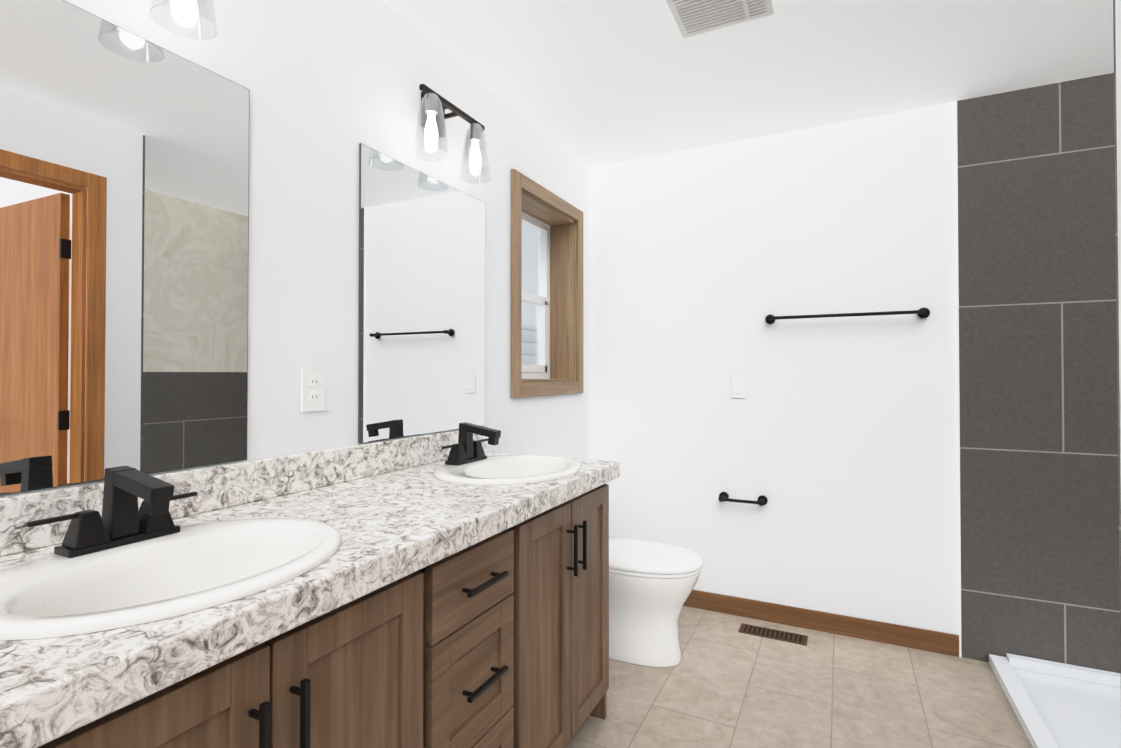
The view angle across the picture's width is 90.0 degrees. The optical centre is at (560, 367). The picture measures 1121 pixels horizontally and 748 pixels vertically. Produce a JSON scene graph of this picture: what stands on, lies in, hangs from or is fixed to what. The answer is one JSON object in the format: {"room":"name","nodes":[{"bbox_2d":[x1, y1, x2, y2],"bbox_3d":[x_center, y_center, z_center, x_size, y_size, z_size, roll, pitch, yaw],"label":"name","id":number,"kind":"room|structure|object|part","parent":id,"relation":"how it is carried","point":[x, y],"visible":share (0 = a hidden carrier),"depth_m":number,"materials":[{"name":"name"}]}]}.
{"room":"bathroom","nodes":[
{"label":"bathroom","id":0,"kind":"room"},
{"bbox_2d":[0,0,587,496],"bbox_3d":[-0.715,0.035,1.778,0.240,2.440,3.920,0,-1,27],"label":"wall","id":1,"kind":"structure","parent":0,"point":[330,84],"depth_m":1.63,"materials":[{"name":"paint"}]},
{"bbox_2d":[0,0,248,494],"bbox_3d":[-0.923,-0.235,1.086,0.006,0.916,0.670,0,-1,27],"label":"mirror","id":2,"kind":"object","parent":1,"relation":"attached to","point":[124,198],"visible":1,"depth_m":1.13,"materials":[{"name":"silver glass"}]},
{"bbox_2d":[149,0,217,39],"bbox_3d":[-0.853,-0.846,1.058,0.163,0.265,0.368,0,-1,27],"label":"sconce","id":3,"kind":"object","parent":1,"relation":"attached to","point":[188,4],"visible":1,"depth_m":1.18,"materials":[{"name":"glass"}]},
{"bbox_2d":[301,369,324,411],"bbox_3d":[-0.686,0.062,1.556,0.009,0.116,0.072,0,-1,27],"label":"electrical outlet plate","id":4,"kind":"object","parent":1,"relation":"attached to","point":[312,389],"visible":1,"depth_m":1.55,"materials":[{"name":"white plastic"}]},
{"bbox_2d":[358,143,484,443],"bbox_3d":[-0.462,-0.225,2.007,0.006,0.916,0.670,0,-1,27],"label":"mirror","id":5,"kind":"object","parent":1,"relation":"attached to","point":[421,367],"visible":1,"depth_m":1.94,"materials":[{"name":"silver glass"}]},
{"bbox_2d":[413,84,490,183],"bbox_3d":[-0.392,-0.836,1.979,0.163,0.265,0.368,0,-1,27],"label":"sconce","id":6,"kind":"object","parent":1,"relation":"attached to","point":[434,105],"visible":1,"depth_m":1.95,"materials":[{"name":"glass"}]},
{"bbox_2d":[511,169,582,397],"bbox_3d":[-0.136,-0.373,2.874,0.220,1.020,0.750,0,-1,27],"label":"window","id":7,"kind":"structure","parent":1,"relation":"in","point":[562,299],"depth_m":3.10,"materials":[{"name":"brown wood"}]},
{"bbox_2d":[383,0,1113,167],"bbox_3d":[0.895,-1.244,0.988,3.840,0.100,3.920,0,-1,27],"label":"ceiling","id":8,"kind":"structure","parent":0,"point":[590,83],"depth_m":2.15,"materials":[{"name":"white paint"}]},
{"bbox_2d":[666,0,773,37],"bbox_3d":[0.501,-1.172,1.776,0.300,0.026,0.300,0,-1,27],"label":"ceiling vent","id":9,"kind":"object","parent":8,"relation":"in","point":[694,17],"visible":0.98,"depth_m":1.83,"materials":[{"name":"white plastic"}]},
{"bbox_2d":[588,102,958,634],"bbox_3d":[1.508,0.045,2.724,2.890,2.440,0.240,0,-1,27],"label":"wall","id":10,"kind":"structure","parent":0,"point":[833,440],"depth_m":2.77,"materials":[{"name":"paint"}]},
{"bbox_2d":[731,375,745,397],"bbox_3d":[0.915,0.097,2.880,0.072,0.116,0.009,0,-1,27],"label":"light switch","id":11,"kind":"object","parent":10,"relation":"attached to","point":[738,386],"visible":1,"depth_m":2.88,"materials":[{"name":"white plastic"}]},
{"bbox_2d":[719,492,767,505],"bbox_3d":[0.916,0.667,2.832,0.238,0.048,0.082,0,-1,27],"label":"rail","id":12,"kind":"object","parent":10,"relation":"attached to","point":[761,501],"visible":1,"depth_m":2.81,"materials":[{"name":"black metal"}]},
{"bbox_2d":[683,590,958,656],"bbox_3d":[0.950,1.221,2.847,1.771,0.092,0.014,0,-1,27],"label":"baseboard","id":13,"kind":"structure","parent":10,"relation":"attached to","point":[910,637],"depth_m":2.67,"materials":[{"name":"brown wood"}]},
{"bbox_2d":[765,308,929,323],"bbox_3d":[1.330,-0.246,2.641,0.698,0.048,0.072,0,-1,27],"label":"towel rail","id":14,"kind":"object","parent":10,"relation":"attached to","point":[920,313],"visible":1,"depth_m":2.59,"materials":[{"name":"black metal"}]},
{"bbox_2d":[955,101,961,656],"bbox_3d":[1.747,0.043,2.463,0.008,2.440,0.012,0,-1,27],"label":"trim","id":15,"kind":"structure","parent":10,"relation":"attached to","point":[958,403],"depth_m":2.46,"materials":[{"name":"white paint"}]},
{"bbox_2d":[957,73,1120,672],"bbox_3d":[2.180,0.040,2.248,0.960,2.440,0.010,0,-1,27],"label":"wall tile","id":16,"kind":"structure","parent":10,"relation":"attached to","point":[1039,501],"depth_m":2.33,"materials":[{"name":"grey tile"}]},
{"bbox_2d":[566,606,1031,747],"bbox_3d":[0.895,1.295,0.959,3.840,0.100,3.920,0,-1,27],"label":"floor","id":17,"kind":"structure","parent":0,"point":[724,683],"depth_m":2.14,"materials":[{"name":"tile"}]},
{"bbox_2d":[37,484,608,747],"bbox_3d":[-0.440,0.820,1.363,0.610,0.861,1.720,0,-1,27],"label":"bathroom vanity","id":18,"kind":"object","parent":17,"relation":"on","point":[599,710],"depth_m":1.15,"materials":[{"name":"brown wood"}]},
{"bbox_3d":[-0.416,0.535,0.773,0.036,0.150,0.010,0,-1,27],"label":"bathroom vanity handle","id":19,"kind":"part","parent":18,"relation":"part of","materials":[{"name":"black metal"}]},
{"bbox_3d":[-0.387,0.536,0.831,0.036,0.150,0.010,0,-1,27],"label":"bathroom vanity handle","id":20,"kind":"part","parent":18,"relation":"part of","materials":[{"name":"black metal"}]},
{"bbox_2d":[0,451,619,747],"bbox_3d":[-0.446,0.359,1.371,0.597,0.058,1.760,0,-1,27],"label":"countertop","id":21,"kind":"structure","parent":18,"relation":"on","point":[392,526],"depth_m":0.86,"materials":[{"name":"stone"}]},
{"bbox_2d":[26,466,197,557],"bbox_3d":[-0.736,0.244,0.976,0.155,0.133,0.260,0,-1,27],"label":"faucet","id":22,"kind":"object","parent":21,"relation":"on","point":[123,520],"visible":1,"depth_m":0.97,"materials":[{"name":"black metal"}]},
{"bbox_2d":[0,518,340,639],"bbox_3d":[-0.628,0.401,0.920,0.450,0.182,0.536,0,-1,27],"label":"sink","id":23,"kind":"object","parent":21,"relation":"in","point":[190,568],"visible":0.56,"depth_m":0.92,"materials":[{"name":"ceramic"}]},
{"bbox_2d":[0,430,485,555],"bbox_3d":[-0.704,0.281,1.502,0.019,0.100,1.760,0,-1,27],"label":"bathroom vanity top splash","id":24,"kind":"object","parent":21,"relation":"on","point":[223,486],"visible":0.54,"depth_m":1.34,"materials":[{"name":"stone"}]},
{"bbox_2d":[442,422,500,465],"bbox_3d":[-0.275,0.254,1.897,0.155,0.133,0.260,0,-1,27],"label":"faucet","id":25,"kind":"object","parent":21,"relation":"on","point":[467,448],"visible":1,"depth_m":1.89,"materials":[{"name":"black metal"}]},
{"bbox_2d":[434,454,580,484],"bbox_3d":[-0.167,0.411,1.841,0.450,0.182,0.536,0,-1,27],"label":"sink","id":26,"kind":"object","parent":21,"relation":"in","point":[509,469],"visible":0.4,"depth_m":1.90,"materials":[{"name":"ceramic"}]},
{"bbox_3d":[-0.197,0.484,1.276,0.020,0.157,0.315,0,-1,27],"label":"bathroom vanity drawer","id":27,"kind":"part","parent":18,"relation":"part of","materials":[{"name":"brown wood"}]},
{"bbox_3d":[-0.197,0.706,1.274,0.020,0.277,0.315,0,-1,27],"label":"bathroom vanity drawer","id":28,"kind":"part","parent":18,"relation":"part of","materials":[{"name":"brown wood"}]},
{"bbox_3d":[-0.171,0.706,1.261,0.036,0.010,0.150,0,-1,27],"label":"bathroom vanity handle","id":29,"kind":"part","parent":18,"relation":"part of","materials":[{"name":"black metal"}]},
{"bbox_3d":[-0.171,0.484,1.264,0.036,0.010,0.150,0,-1,27],"label":"bathroom vanity handle","id":30,"kind":"part","parent":18,"relation":"part of","materials":[{"name":"black metal"}]},
{"bbox_3d":[-0.197,0.988,1.270,0.020,0.277,0.315,0,-1,27],"label":"bathroom vanity drawer","id":31,"kind":"part","parent":18,"relation":"part of","materials":[{"name":"brown wood"}]},
{"bbox_3d":[0.036,0.545,1.677,0.036,0.150,0.010,0,-1,27],"label":"bathroom vanity handle","id":32,"kind":"part","parent":18,"relation":"part of","materials":[{"name":"black metal"}]},
{"bbox_3d":[0.065,0.546,1.735,0.036,0.150,0.010,0,-1,27],"label":"bathroom vanity handle","id":33,"kind":"part","parent":18,"relation":"part of","materials":[{"name":"black metal"}]},
{"bbox_2d":[609,538,703,666],"bbox_3d":[0.253,0.882,2.537,0.773,0.762,0.444,0,-1,27],"label":"toilet","id":34,"kind":"object","parent":17,"relation":"on","point":[652,584],"visible":0.46,"depth_m":2.37,"materials":[{"name":"ceramic"}]},
{"bbox_2d":[738,623,807,645],"bbox_3d":[1.007,1.261,2.659,0.300,0.006,0.100,0,-1,27],"label":"floor vent","id":35,"kind":"object","parent":17,"relation":"in","point":[795,638],"visible":1,"depth_m":2.65,"materials":[{"name":"brown metal"}]},
{"bbox_2d":[989,653,1120,747],"bbox_3d":[1.906,1.230,1.583,0.861,0.064,1.392,0,-1,27],"label":"shower pan","id":36,"kind":"object","parent":17,"relation":"on","point":[1057,705],"visible":1,"depth_m":2.09,"materials":[{"name":"white plastic"}]},
{"bbox_2d":[1115,0,1120,475],"bbox_3d":[0.762,0.017,0.246,0.100,2.440,2.020,0,-1,27],"label":"wall","id":37,"kind":"structure","parent":0,"point":[1118,52],"depth_m":1.17,"materials":[{"name":"paint"}]},
{"bbox_3d":[1.600,0.025,0.900,0.814,2.440,0.100,0,-1,27],"label":"wall","id":38,"kind":"structure","parent":0,"visible":0},
{"bbox_2d":[1113,0,1120,663],"bbox_3d":[1.579,0.026,0.972,0.914,2.440,0.010,0,-1,27],"label":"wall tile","id":39,"kind":"structure","parent":38,"relation":"attached to","point":[1117,298],"depth_m":1.18,"materials":[{"name":"grey tile"}]},
{"label":"outside","id":40,"kind":"structure","parent":0,"visible":0},
{"bbox_2d":[521,225,537,364],"bbox_3d":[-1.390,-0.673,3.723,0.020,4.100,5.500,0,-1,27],"label":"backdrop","id":41,"kind":"structure","parent":40,"point":[525,259],"depth_m":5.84,"materials":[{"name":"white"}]}
]}

